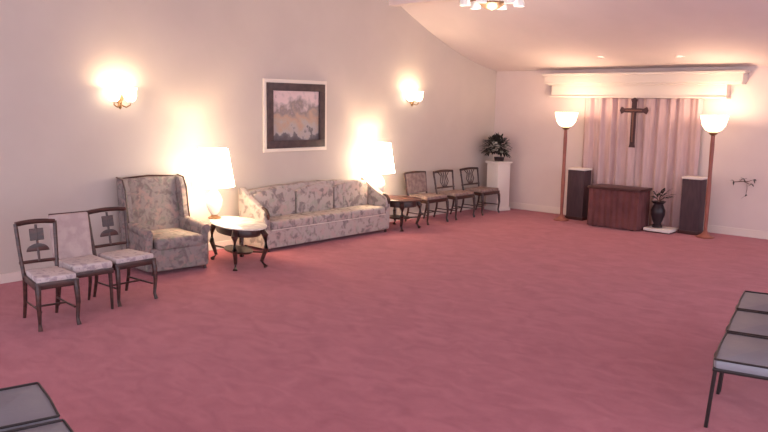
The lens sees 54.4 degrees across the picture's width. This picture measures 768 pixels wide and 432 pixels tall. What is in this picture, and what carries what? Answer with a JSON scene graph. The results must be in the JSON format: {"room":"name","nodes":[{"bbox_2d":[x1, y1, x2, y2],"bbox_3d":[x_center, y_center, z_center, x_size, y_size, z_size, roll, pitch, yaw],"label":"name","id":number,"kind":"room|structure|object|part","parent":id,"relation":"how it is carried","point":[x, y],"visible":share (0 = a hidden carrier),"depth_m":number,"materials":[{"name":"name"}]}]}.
{"room":"funeral home chapel","nodes":[
{"label":"funeral home chapel","id":0,"kind":"room"},
{"bbox_2d":[0,0,496,273],"bbox_3d":[-3.005,-1.639,9.800,0.150,4.442,15.700,9,11,41],"label":"wall","id":1,"kind":"structure","parent":0,"point":[197,68],"depth_m":10.28,"materials":[{"name":"white paint"}]},
{"bbox_2d":[106,87,136,108],"bbox_3d":[-3.258,-1.456,9.267,0.222,0.270,0.403,9,11,41],"label":"wall sconce","id":2,"kind":"object","parent":1,"relation":"attached to","point":[113,93],"visible":1,"depth_m":9.25,"materials":[{"name":"white glass"}]},
{"bbox_3d":[-3.317,-1.490,9.166,0.171,0.175,0.171,-3,9,-25],"label":"lamp shade","id":3,"kind":"part","parent":2,"relation":"part of","materials":[{"name":"white glass"}]},
{"bbox_3d":[-3.169,-1.512,9.328,0.171,0.175,0.171,-3,9,-25],"label":"lamp shade","id":4,"kind":"part","parent":2,"relation":"part of","materials":[{"name":"white glass"}]},
{"bbox_2d":[0,203,485,283],"bbox_3d":[-2.976,0.512,10.066,0.018,0.110,15.700,9,11,41],"label":"baseboard","id":5,"kind":"structure","parent":1,"relation":"attached to","point":[14,276],"depth_m":10.77,"materials":[{"name":"beige wood"}]},
{"bbox_2d":[262,78,326,152],"bbox_3d":[-1.351,-1.546,11.514,0.055,1.090,1.280,9,11,41],"label":"framed picture","id":6,"kind":"object","parent":1,"relation":"attached to","point":[294,111],"visible":1,"depth_m":11.48,"materials":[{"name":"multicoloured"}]},
{"bbox_2d":[273,90,318,140],"bbox_3d":[-1.360,-1.547,11.523,0.020,0.770,0.960,9,11,41],"label":"print","id":7,"kind":"object","parent":6,"relation":"attached to","point":[295,112],"depth_m":11.51},
{"bbox_2d":[406,91,422,105],"bbox_3d":[0.533,-2.098,13.407,0.222,0.270,0.403,9,11,41],"label":"wall sconce","id":8,"kind":"object","parent":1,"relation":"attached to","point":[410,95],"visible":1,"depth_m":13.38,"materials":[{"name":"white glass"}]},
{"bbox_3d":[0.474,-2.132,13.306,0.171,0.175,0.171,4,9,19],"label":"lamp shade","id":9,"kind":"part","parent":8,"relation":"part of","materials":[{"name":"white glass"}]},
{"bbox_3d":[0.622,-2.154,13.468,0.171,0.175,0.171,-3,9,-25],"label":"lamp shade","id":10,"kind":"part","parent":8,"relation":"part of","materials":[{"name":"white glass"}]},
{"bbox_2d":[388,0,457,6],"bbox_3d":[4.591,-3.052,8.894,12.000,0.200,0.200,9,11,41],"label":"trim","id":11,"kind":"structure","parent":1,"relation":"attached to","point":[396,3],"depth_m":12.50,"materials":[{"name":"paint"}]},
{"bbox_2d":[0,207,767,431],"bbox_3d":[1.464,1.280,6.117,12.300,0.100,16.000,9,11,41],"label":"floor","id":12,"kind":"structure","parent":0,"point":[512,320],"depth_m":6.81,"materials":[{"name":"red carpet"}]},
{"bbox_2d":[0,382,59,431],"bbox_3d":[-2.061,1.045,3.940,0.622,0.905,0.570,-5,10,-35],"label":"chair","id":13,"kind":"object","parent":12,"relation":"on","point":[28,404],"visible":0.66,"depth_m":3.98,"materials":[{"name":"grey fabric"}]},
{"bbox_2d":[2,419,73,431],"bbox_3d":[-1.703,1.124,3.447,0.622,0.905,0.570,-5,10,-35],"label":"chair","id":14,"kind":"object","parent":12,"relation":"on","point":[58,425],"visible":1,"depth_m":3.72,"materials":[{"name":"grey fabric"}]},
{"bbox_3d":[-1.661,1.126,3.478,0.460,0.060,0.570,-5,10,-35],"label":"seat","id":15,"kind":"part","parent":14,"relation":"part of","materials":[{"name":"grey fabric"}]},
{"bbox_2d":[13,218,81,331],"bbox_3d":[-3.188,0.537,7.070,0.400,0.959,0.626,-7,11,-41],"label":"chair","id":16,"kind":"object","parent":12,"relation":"on","point":[38,279],"visible":1,"depth_m":7.08,"materials":[{"name":"brown wood"}]},
{"bbox_3d":[-3.446,0.784,7.167,0.044,0.427,0.117,-7,11,-41],"label":"leg","id":17,"kind":"part","parent":16,"relation":"part of","materials":[{"name":"brown wood"}]},
{"bbox_3d":[-3.345,0.308,7.218,0.393,0.554,0.144,-7,11,-41],"label":"frame","id":18,"kind":"part","parent":16,"relation":"part of","materials":[{"name":"brown wood"}]},
{"bbox_3d":[-3.139,0.843,6.796,0.056,0.437,0.085,-7,11,-41],"label":"leg","id":19,"kind":"part","parent":16,"relation":"part of","materials":[{"name":"brown wood"}]},
{"bbox_3d":[-3.160,0.603,7.048,0.399,0.065,0.460,-7,11,-41],"label":"seat frame","id":20,"kind":"part","parent":16,"relation":"part of","materials":[{"name":"brown wood"}]},
{"bbox_3d":[-3.156,0.549,7.036,0.357,0.055,0.430,-7,11,-41],"label":"seat","id":21,"kind":"part","parent":16,"relation":"part of","materials":[{"name":"fabric"}]},
{"bbox_3d":[-3.223,0.758,7.366,0.044,0.427,0.117,-7,11,-41],"label":"leg","id":22,"kind":"part","parent":16,"relation":"part of","materials":[{"name":"brown wood"}]},
{"bbox_3d":[-2.883,0.813,7.024,0.056,0.437,0.085,-7,11,-41],"label":"leg","id":23,"kind":"part","parent":16,"relation":"part of","materials":[{"name":"brown wood"}]},
{"bbox_2d":[48,211,113,308],"bbox_3d":[-3.068,0.464,7.574,0.582,0.949,0.400,9,12,43],"label":"upholstered chair","id":24,"kind":"object","parent":12,"relation":"on","point":[75,254],"visible":0.68,"depth_m":7.61,"materials":[{"name":"beige fabric"}]},
{"bbox_3d":[-3.261,-0.027,7.697,0.024,0.021,0.380,9,12,43],"label":"rail","id":25,"kind":"part","parent":24,"relation":"part of","materials":[{"name":"brown wood"}]},
{"bbox_3d":[-3.226,0.221,7.696,0.131,0.495,0.400,9,12,43],"label":"backrest","id":26,"kind":"part","parent":24,"relation":"part of","materials":[{"name":"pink fabric"}]},
{"bbox_3d":[-3.029,0.481,7.537,0.450,0.075,0.400,9,12,43],"label":"seat","id":27,"kind":"part","parent":24,"relation":"part of","materials":[{"name":"fabric"}]},
{"bbox_3d":[-3.098,0.696,7.859,0.096,0.404,0.044,9,12,43],"label":"leg","id":28,"kind":"part","parent":24,"relation":"part of","materials":[{"name":"brown wood"}]},
{"bbox_3d":[-3.029,0.540,7.546,0.470,0.050,0.400,9,12,43],"label":"seat frame","id":29,"kind":"part","parent":24,"relation":"part of","materials":[{"name":"brown wood"}]},
{"bbox_3d":[-2.762,0.745,7.553,0.043,0.401,0.041,-3,9,-23],"label":"leg","id":30,"kind":"part","parent":24,"relation":"part of","materials":[{"name":"brown wood"}]},
{"bbox_2d":[86,207,157,306],"bbox_3d":[-2.790,0.412,7.948,0.626,0.959,0.480,8,11,39],"label":"chair","id":31,"kind":"object","parent":12,"relation":"on","point":[127,258],"visible":0.91,"depth_m":7.94,"materials":[{"name":"brown wood"}]},
{"bbox_3d":[-3.080,0.668,7.979,0.117,0.427,0.044,8,11,39],"label":"leg","id":32,"kind":"part","parent":31,"relation":"part of","materials":[{"name":"brown wood"}]},
{"bbox_3d":[-2.971,0.185,8.071,0.144,0.554,0.473,8,11,39],"label":"frame","id":33,"kind":"part","parent":31,"relation":"part of","materials":[{"name":"brown wood"}]},
{"bbox_3d":[-2.724,0.721,7.654,0.085,0.437,0.056,8,11,39],"label":"leg","id":34,"kind":"part","parent":31,"relation":"part of","materials":[{"name":"brown wood"}]},
{"bbox_3d":[-2.754,0.423,7.918,0.430,0.055,0.437,8,11,39],"label":"seat","id":35,"kind":"part","parent":31,"relation":"part of","materials":[{"name":"fabric"}]},
{"bbox_3d":[-2.835,0.628,8.267,0.117,0.427,0.044,8,11,39],"label":"leg","id":36,"kind":"part","parent":31,"relation":"part of","materials":[{"name":"brown wood"}]},
{"bbox_3d":[-2.759,0.477,7.930,0.460,0.065,0.479,8,11,39],"label":"seat frame","id":37,"kind":"part","parent":31,"relation":"part of","materials":[{"name":"brown wood"}]},
{"bbox_3d":[-2.451,0.677,7.975,0.085,0.437,0.056,8,11,39],"label":"leg","id":38,"kind":"part","parent":31,"relation":"part of","materials":[{"name":"brown wood"}]},
{"bbox_2d":[116,174,209,275],"bbox_3d":[-2.794,0.084,9.477,0.900,1.153,0.908,-7,12,-42],"label":"armchair","id":39,"kind":"object","parent":12,"relation":"on","point":[160,223],"visible":0.87,"depth_m":9.46,"materials":[{"name":"fabric"}]},
{"bbox_3d":[-3.068,0.361,9.241,0.130,0.560,0.727,-7,12,-42],"label":"arm","id":40,"kind":"part","parent":39,"relation":"part of","materials":[{"name":"fabric"}]},
{"bbox_3d":[-3.013,-0.125,9.688,0.720,0.759,0.256,-7,12,-42],"label":"backrest","id":41,"kind":"part","parent":39,"relation":"part of","materials":[{"name":"fabric"}]},
{"bbox_2d":[150,228,202,250],"bbox_3d":[-2.733,0.286,9.438,0.620,0.150,0.720,-7,12,-42],"label":"seat cushion","id":42,"kind":"object","parent":39,"relation":"on","point":[163,239],"depth_m":9.25,"materials":[{"name":"fabric"}]},
{"bbox_3d":[-2.756,0.471,9.488,0.760,0.280,0.740,-7,12,-42],"label":"seat","id":43,"kind":"part","parent":39,"relation":"part of","materials":[{"name":"fabric"}]},
{"bbox_3d":[-2.503,0.292,9.761,0.130,0.560,0.727,-7,12,-42],"label":"arm","id":44,"kind":"part","parent":39,"relation":"part of","materials":[{"name":"fabric"}]},
{"bbox_2d":[209,216,268,270],"bbox_3d":[-1.904,0.358,9.759,0.620,0.561,1.200,-5,10,-33],"label":"table","id":45,"kind":"object","parent":12,"relation":"on","point":[235,227],"visible":0.98,"depth_m":9.54,"materials":[{"name":"stone"}]},
{"bbox_3d":[-2.271,0.330,9.965,0.141,0.544,0.087,7,11,36],"label":"leg","id":46,"kind":"part","parent":45,"relation":"part of","materials":[{"name":"brown wood"}]},
{"bbox_2d":[193,148,234,218],"bbox_3d":[-2.269,-0.432,9.959,0.550,0.930,0.550,9,11,41],"label":"table lamp","id":47,"kind":"object","parent":45,"relation":"on","point":[213,170],"visible":1,"depth_m":9.75,"materials":[{"name":"white fabric"}]},
{"bbox_3d":[-2.265,-0.644,9.927,0.550,0.500,0.550,9,11,41],"label":"lamp shade","id":48,"kind":"part","parent":47,"relation":"part of","materials":[{"name":"white fabric"}]},
{"bbox_3d":[-1.860,0.429,9.345,0.087,0.544,0.141,1,9,1],"label":"leg","id":49,"kind":"part","parent":45,"relation":"part of","materials":[{"name":"brown wood"}]},
{"bbox_2d":[214,242,262,254],"bbox_3d":[-1.905,0.434,9.771,0.430,0.035,0.803,-5,10,-33],"label":"shelf","id":50,"kind":"object","parent":45,"relation":"attached to","point":[242,250],"depth_m":9.72,"materials":[{"name":"brown wood"}]},
{"bbox_3d":[-1.947,0.303,10.176,0.087,0.544,0.141,1,9,1],"label":"leg","id":51,"kind":"part","parent":45,"relation":"part of","materials":[{"name":"brown wood"}]},
{"bbox_3d":[-1.539,0.403,9.552,0.141,0.544,0.087,4,9,23],"label":"leg","id":52,"kind":"part","parent":45,"relation":"part of","materials":[{"name":"brown wood"}]},
{"bbox_2d":[238,176,390,251],"bbox_3d":[-0.993,-0.079,11.605,0.651,0.887,2.650,9,11,41],"label":"sofa","id":53,"kind":"object","parent":12,"relation":"on","point":[293,213],"visible":0.91,"depth_m":11.42,"materials":[{"name":"fabric"}]},
{"bbox_3d":[-1.853,0.024,10.675,0.610,0.830,0.110,9,11,41],"label":"arm","id":54,"kind":"part","parent":53,"relation":"part of","materials":[{"name":"fabric"}]},
{"bbox_2d":[252,188,294,216],"bbox_3d":[-1.631,-0.206,11.081,0.090,0.430,0.770,9,11,41],"label":"cushion","id":55,"kind":"object","parent":53,"relation":"on","point":[278,201],"depth_m":11.07,"materials":[{"name":"fabric"}]},
{"bbox_2d":[270,214,312,229],"bbox_3d":[-1.525,0.079,11.014,0.560,0.130,0.801,9,11,41],"label":"seat cushion","id":56,"kind":"object","parent":53,"relation":"on","point":[277,221],"depth_m":10.90,"materials":[{"name":"fabric"}]},
{"bbox_3d":[-1.178,-0.167,11.761,0.150,0.765,2.618,9,11,41],"label":"backrest","id":57,"kind":"part","parent":53,"relation":"part of","materials":[{"name":"fabric"}]},
{"bbox_2d":[295,184,332,212],"bbox_3d":[-1.095,-0.285,11.669,0.090,0.430,0.770,9,11,41],"label":"cushion","id":58,"kind":"object","parent":53,"relation":"on","point":[308,197],"depth_m":11.60,"materials":[{"name":"fabric"}]},
{"bbox_3d":[-1.002,0.179,11.647,0.580,0.270,2.600,9,11,41],"label":"seat","id":59,"kind":"part","parent":53,"relation":"part of","materials":[{"name":"fabric"}]},
{"bbox_2d":[295,209,350,223],"bbox_3d":[-0.984,-0.001,11.606,0.560,0.130,0.801,9,11,41],"label":"seat cushion","id":60,"kind":"object","parent":53,"relation":"on","point":[318,216],"depth_m":11.48,"materials":[{"name":"fabric"}]},
{"bbox_2d":[333,181,366,207],"bbox_3d":[-0.558,-0.365,12.257,0.090,0.430,0.770,9,11,41],"label":"cushion","id":61,"kind":"object","parent":53,"relation":"on","point":[346,194],"depth_m":12.18,"materials":[{"name":"fabric"}]},
{"bbox_2d":[333,204,384,217],"bbox_3d":[-0.443,-0.082,12.199,0.560,0.130,0.801,9,11,41],"label":"seat cushion","id":62,"kind":"object","parent":53,"relation":"on","point":[355,210],"depth_m":12.08,"materials":[{"name":"fabric"}]},
{"bbox_3d":[-0.149,-0.230,12.541,0.610,0.830,0.110,9,11,41],"label":"arm","id":63,"kind":"part","parent":53,"relation":"part of","materials":[{"name":"fabric"}]},
{"bbox_2d":[389,195,421,230],"bbox_3d":[0.244,-0.049,12.793,0.860,0.528,0.700,9,11,41],"label":"table","id":64,"kind":"object","parent":12,"relation":"on","point":[397,201],"visible":0.67,"depth_m":12.58,"materials":[{"name":"brown wood"}]},
{"bbox_2d":[363,142,394,191],"bbox_3d":[-0.085,-0.775,12.681,0.550,0.930,0.550,9,11,41],"label":"table lamp","id":65,"kind":"object","parent":64,"relation":"on","point":[379,156],"visible":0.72,"depth_m":12.46,"materials":[{"name":"white fabric"}]},
{"bbox_3d":[-0.081,-0.988,12.649,0.550,0.500,0.550,9,11,41],"label":"lamp shade","id":66,"kind":"part","parent":65,"relation":"part of","materials":[{"name":"white fabric"}]},
{"bbox_3d":[0.194,-0.091,13.133,0.087,0.509,0.128,-2,9,-17],"label":"leg","id":67,"kind":"part","parent":64,"relation":"part of","materials":[{"name":"brown wood"}]},
{"bbox_3d":[0.293,0.012,12.455,0.087,0.509,0.128,-2,9,-17],"label":"leg","id":68,"kind":"part","parent":64,"relation":"part of","materials":[{"name":"brown wood"}]},
{"bbox_2d":[390,213,417,219],"bbox_3d":[0.243,0.013,12.802,0.583,0.035,0.481,9,11,41],"label":"shelf","id":69,"kind":"object","parent":64,"relation":"attached to","point":[394,216],"depth_m":12.74,"materials":[{"name":"brown wood"}]},
{"bbox_3d":[0.589,-0.032,12.780,0.128,0.509,0.087,3,9,11],"label":"leg","id":70,"kind":"part","parent":64,"relation":"part of","materials":[{"name":"brown wood"}]},
{"bbox_2d":[404,171,448,224],"bbox_3d":[0.763,-0.338,13.490,0.618,0.909,0.620,9,11,41],"label":"chair","id":71,"kind":"object","parent":12,"relation":"on","point":[415,181],"visible":0.91,"depth_m":13.50,"materials":[{"name":"brown wood"}]},
{"bbox_3d":[0.588,-0.565,13.620,0.136,0.504,0.613,9,11,41],"label":"frame","id":72,"kind":"part","parent":71,"relation":"part of","materials":[{"name":"brown wood"}]},
{"bbox_3d":[0.768,-0.047,13.142,0.085,0.437,0.056,9,11,41],"label":"leg","id":73,"kind":"part","parent":71,"relation":"part of","materials":[{"name":"brown wood"}]},
{"bbox_3d":[0.796,-0.352,13.459,0.430,0.055,0.577,9,11,41],"label":"seat","id":74,"kind":"part","parent":71,"relation":"part of","materials":[{"name":"beige fabric"}]},
{"bbox_3d":[0.791,-0.298,13.470,0.460,0.065,0.619,9,11,41],"label":"seat frame","id":75,"kind":"part","parent":71,"relation":"part of","materials":[{"name":"brown wood"}]},
{"bbox_3d":[1.146,-0.103,13.556,0.085,0.437,0.056,9,11,41],"label":"leg","id":76,"kind":"part","parent":71,"relation":"part of","materials":[{"name":"brown wood"}]},
{"bbox_2d":[433,169,475,219],"bbox_3d":[1.321,-0.411,14.101,0.615,0.889,0.620,9,11,41],"label":"chair","id":77,"kind":"object","parent":12,"relation":"on","point":[455,195],"visible":0.91,"depth_m":14.06,"materials":[{"name":"brown wood"}]},
{"bbox_3d":[1.145,-0.638,14.230,0.132,0.484,0.613,9,11,41],"label":"frame","id":78,"kind":"part","parent":77,"relation":"part of","materials":[{"name":"brown wood"}]},
{"bbox_3d":[1.353,-0.435,14.069,0.430,0.055,0.577,9,11,41],"label":"seat","id":79,"kind":"part","parent":77,"relation":"part of","materials":[{"name":"beige fabric"}]},
{"bbox_3d":[1.325,-0.130,13.752,0.085,0.437,0.056,9,11,41],"label":"leg","id":80,"kind":"part","parent":77,"relation":"part of","materials":[{"name":"brown wood"}]},
{"bbox_3d":[1.348,-0.381,14.080,0.460,0.065,0.619,9,11,41],"label":"seat frame","id":81,"kind":"part","parent":77,"relation":"part of","materials":[{"name":"brown wood"}]},
{"bbox_3d":[1.703,-0.186,14.166,0.085,0.437,0.056,9,11,41],"label":"leg","id":82,"kind":"part","parent":77,"relation":"part of","materials":[{"name":"brown wood"}]},
{"bbox_2d":[460,167,499,215],"bbox_3d":[1.890,-0.500,14.753,0.615,0.889,0.620,9,11,41],"label":"chair","id":83,"kind":"object","parent":12,"relation":"on","point":[481,191],"visible":0.95,"depth_m":14.70,"materials":[{"name":"brown wood"}]},
{"bbox_3d":[1.714,-0.727,14.883,0.132,0.484,0.613,9,11,41],"label":"frame","id":84,"kind":"part","parent":83,"relation":"part of","materials":[{"name":"brown wood"}]},
{"bbox_3d":[1.917,-0.470,14.733,0.460,0.065,0.619,9,11,41],"label":"seat frame","id":85,"kind":"part","parent":83,"relation":"part of","materials":[{"name":"brown wood"}]},
{"bbox_3d":[1.921,-0.524,14.721,0.430,0.055,0.577,9,11,41],"label":"seat","id":86,"kind":"part","parent":83,"relation":"part of","materials":[{"name":"beige fabric"}]},
{"bbox_3d":[1.893,-0.219,14.404,0.085,0.437,0.056,9,11,41],"label":"leg","id":87,"kind":"part","parent":83,"relation":"part of","materials":[{"name":"brown wood"}]},
{"bbox_3d":[2.272,-0.275,14.819,0.085,0.437,0.056,9,11,41],"label":"leg","id":88,"kind":"part","parent":83,"relation":"part of","materials":[{"name":"brown wood"}]},
{"bbox_2d":[484,160,512,210],"bbox_3d":[2.319,-0.621,15.189,0.390,0.995,0.390,-5,10,-34],"label":"pedestal","id":89,"kind":"object","parent":12,"relation":"on","point":[498,172],"visible":0.9,"depth_m":15.06,"materials":[{"name":"beige paint"}]},
{"bbox_2d":[480,132,511,160],"bbox_3d":[2.268,-1.401,15.074,0.660,0.582,0.663,9,11,41],"label":"potted plant","id":90,"kind":"object","parent":89,"relation":"on","point":[496,142],"visible":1,"depth_m":14.97,"materials":[{"name":"green plant"}]},
{"bbox_3d":[2.328,-1.152,15.109,0.220,0.080,0.220,9,11,41],"label":"pot","id":91,"kind":"part","parent":90,"relation":"part of","materials":[{"name":"black ceramic"}]},
{"bbox_2d":[553,112,577,220],"bbox_3d":[3.333,-0.911,13.843,0.443,2.000,0.417,9,11,41],"label":"lamp","id":92,"kind":"object","parent":12,"relation":"on","point":[566,120],"visible":1,"depth_m":13.75,"materials":[{"name":"gold metal"}]},
{"bbox_3d":[3.346,-1.766,13.715,0.443,0.270,0.417,9,11,41],"label":"lamp shade","id":93,"kind":"part","parent":92,"relation":"part of","materials":[{"name":"white glass"}]},
{"bbox_2d":[565,167,591,220],"bbox_3d":[3.676,-0.424,14.113,0.370,0.968,0.302,9,11,41],"label":"pedestal","id":94,"kind":"object","parent":12,"relation":"on","point":[579,178],"visible":0.8,"depth_m":14.00,"materials":[{"name":"laminate"}]},
{"bbox_2d":[587,184,652,230],"bbox_3d":[4.152,-0.159,13.224,0.970,0.722,0.530,9,11,41],"label":"altar","id":95,"kind":"object","parent":12,"relation":"on","point":[609,205],"visible":0.97,"depth_m":13.01,"materials":[{"name":"brown wood"}]},
{"bbox_2d":[643,225,677,233],"bbox_3d":[4.763,0.235,12.857,0.460,0.070,0.400,9,11,41],"label":"platform","id":96,"kind":"object","parent":12,"relation":"on","point":[664,230],"visible":0.91,"depth_m":12.75,"materials":[{"name":"beige paint"}]},
{"bbox_2d":[651,200,665,227],"bbox_3d":[4.715,-0.030,12.864,0.250,0.450,0.250,9,11,41],"label":"urn","id":97,"kind":"object","parent":96,"relation":"on","point":[657,210],"visible":1,"depth_m":12.79,"materials":[{"name":"black ceramic"}]},
{"bbox_2d":[651,188,675,201],"bbox_3d":[4.761,-0.357,12.757,0.448,0.259,0.149,7,10,33],"label":"branch arrangement","id":98,"kind":"object","parent":97,"relation":"in","point":[663,189],"visible":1,"depth_m":12.78,"materials":[{"name":"red"}]},
{"bbox_2d":[677,176,707,234],"bbox_3d":[5.236,-0.183,12.667,0.350,0.968,0.286,9,11,41],"label":"pedestal","id":99,"kind":"object","parent":12,"relation":"on","point":[693,195],"visible":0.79,"depth_m":12.57,"materials":[{"name":"laminate"}]},
{"bbox_2d":[696,115,728,238],"bbox_3d":[5.321,-0.634,12.203,0.443,2.000,0.417,9,11,41],"label":"lamp","id":100,"kind":"object","parent":12,"relation":"on","point":[713,124],"visible":1,"depth_m":12.11,"materials":[{"name":"gold metal"}]},
{"bbox_3d":[5.334,-1.489,12.074,0.443,0.270,0.417,9,11,41],"label":"lamp shade","id":101,"kind":"part","parent":100,"relation":"part of","materials":[{"name":"white glass"}]},
{"bbox_2d":[704,332,767,427],"bbox_3d":[2.579,0.948,5.070,0.622,0.905,0.710,6,10,30],"label":"chair","id":102,"kind":"object","parent":12,"relation":"on","point":[738,354],"visible":1,"depth_m":4.97,"materials":[{"name":"grey fabric"}]},
{"bbox_3d":[2.165,1.208,4.952,0.056,0.412,0.026,6,10,30],"label":"leg","id":103,"kind":"part","parent":102,"relation":"part of","materials":[{"name":"brown metal"}]},
{"bbox_3d":[2.506,1.126,5.534,0.056,0.412,0.026,6,10,30],"label":"leg","id":104,"kind":"part","parent":102,"relation":"part of","materials":[{"name":"brown metal"}]},
{"bbox_3d":[2.582,0.754,5.041,0.622,0.512,0.707,6,10,30],"label":"frame","id":105,"kind":"part","parent":102,"relation":"part of","materials":[{"name":"brown metal"}]},
{"bbox_3d":[2.534,0.949,5.096,0.460,0.060,0.710,6,10,30],"label":"seat","id":106,"kind":"part","parent":102,"relation":"part of","materials":[{"name":"grey fabric"}]},
{"bbox_2d":[720,309,767,391],"bbox_3d":[2.949,0.860,5.699,0.622,0.905,0.710,6,10,30],"label":"chair","id":107,"kind":"object","parent":12,"relation":"on","point":[754,323],"visible":0.7,"depth_m":5.74,"materials":[{"name":"grey fabric"}]},
{"bbox_3d":[2.953,0.666,5.670,0.622,0.512,0.707,6,10,30],"label":"frame","id":108,"kind":"part","parent":107,"relation":"part of","materials":[{"name":"brown metal"}]},
{"bbox_3d":[2.905,0.861,5.725,0.460,0.060,0.710,6,10,30],"label":"seat","id":109,"kind":"part","parent":107,"relation":"part of","materials":[{"name":"grey fabric"}]},
{"bbox_2d":[735,290,767,312],"bbox_3d":[3.320,0.771,6.327,0.622,0.905,0.710,6,10,30],"label":"chair","id":110,"kind":"object","parent":12,"relation":"on","point":[749,300],"visible":0.64,"depth_m":6.40,"materials":[{"name":"grey fabric"}]},
{"bbox_2d":[401,0,767,70],"bbox_3d":[1.467,-2.418,5.613,12.150,1.762,15.700,9,11,41],"label":"ceiling","id":111,"kind":"structure","parent":0,"point":[540,35],"depth_m":12.01,"materials":[{"name":"paint"}]},
{"bbox_2d":[460,0,523,9],"bbox_3d":[1.518,-3.281,10.415,0.873,0.808,0.891,9,11,41],"label":"chandelier","id":112,"kind":"object","parent":111,"relation":"hanging from","point":[476,4],"visible":1,"depth_m":10.39,"materials":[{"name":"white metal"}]},
{"bbox_3d":[1.134,-3.002,10.458,0.150,0.110,0.148,9,11,41],"label":"lamp shade","id":113,"kind":"part","parent":112,"relation":"part of","materials":[{"name":"white glass"}]},
{"bbox_3d":[1.325,-3.047,10.784,0.150,0.110,0.148,9,11,41],"label":"lamp shade","id":114,"kind":"part","parent":112,"relation":"part of","materials":[{"name":"white glass"}]},
{"bbox_3d":[1.323,-2.950,10.133,0.150,0.110,0.148,9,11,41],"label":"lamp shade","id":115,"kind":"part","parent":112,"relation":"part of","materials":[{"name":"white glass"}]},
{"bbox_3d":[1.705,-3.041,10.784,0.150,0.110,0.148,9,11,41],"label":"lamp shade","id":116,"kind":"part","parent":112,"relation":"part of","materials":[{"name":"white glass"}]},
{"bbox_3d":[1.703,-2.944,10.133,0.150,0.110,0.148,9,11,41],"label":"lamp shade","id":117,"kind":"part","parent":112,"relation":"part of","materials":[{"name":"white glass"}]},
{"bbox_3d":[1.894,-2.990,10.458,0.150,0.110,0.148,9,11,41],"label":"lamp shade","id":118,"kind":"part","parent":112,"relation":"part of","materials":[{"name":"white glass"}]},
{"bbox_2d":[493,66,767,230],"bbox_3d":[6.803,-0.944,11.726,12.000,2.800,0.150,9,11,41],"label":"wall","id":119,"kind":"structure","parent":0,"point":[525,111],"depth_m":13.82,"materials":[{"name":"white paint"}]},
{"bbox_2d":[582,98,638,185],"bbox_3d":[4.156,-1.057,13.894,1.060,2.240,0.112,9,11,41],"label":"curtain","id":120,"kind":"object","parent":119,"relation":"hanging from","point":[606,136],"visible":0.56,"depth_m":13.83,"materials":[{"name":"fabric"}]},
{"bbox_2d":[620,98,648,147],"bbox_3d":[4.439,-1.664,13.309,0.519,0.881,0.046,9,11,41],"label":"wall cross","id":121,"kind":"object","parent":119,"relation":"hanging from","point":[634,109],"visible":1,"depth_m":13.29,"materials":[{"name":"brown wood"}]},
{"bbox_2d":[509,202,767,238],"bbox_3d":[6.726,0.385,11.862,11.960,0.130,0.018,9,11,41],"label":"baseboard","id":122,"kind":"structure","parent":119,"relation":"attached to","point":[548,209],"depth_m":12.80,"materials":[{"name":"beige"}]},
{"bbox_2d":[542,70,749,98],"bbox_3d":[4.507,-2.332,13.327,3.690,0.450,0.300,9,11,41],"label":"valance","id":123,"kind":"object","parent":119,"relation":"attached to","point":[672,84],"depth_m":13.11,"materials":[{"name":"beige paint"}]},
{"bbox_2d":[634,98,703,227],"bbox_3d":[4.967,-0.936,13.169,1.110,2.240,0.109,9,11,41],"label":"curtain","id":124,"kind":"object","parent":119,"relation":"hanging from","point":[669,134],"visible":0.72,"depth_m":13.13,"materials":[{"name":"fabric"}]},
{"bbox_2d":[731,177,755,197],"bbox_3d":[5.940,-0.462,12.377,0.420,0.355,0.060,9,11,41],"label":"twig spray","id":125,"kind":"object","parent":119,"relation":"attached to","point":[754,180],"visible":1,"depth_m":12.34,"materials":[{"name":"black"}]}
]}

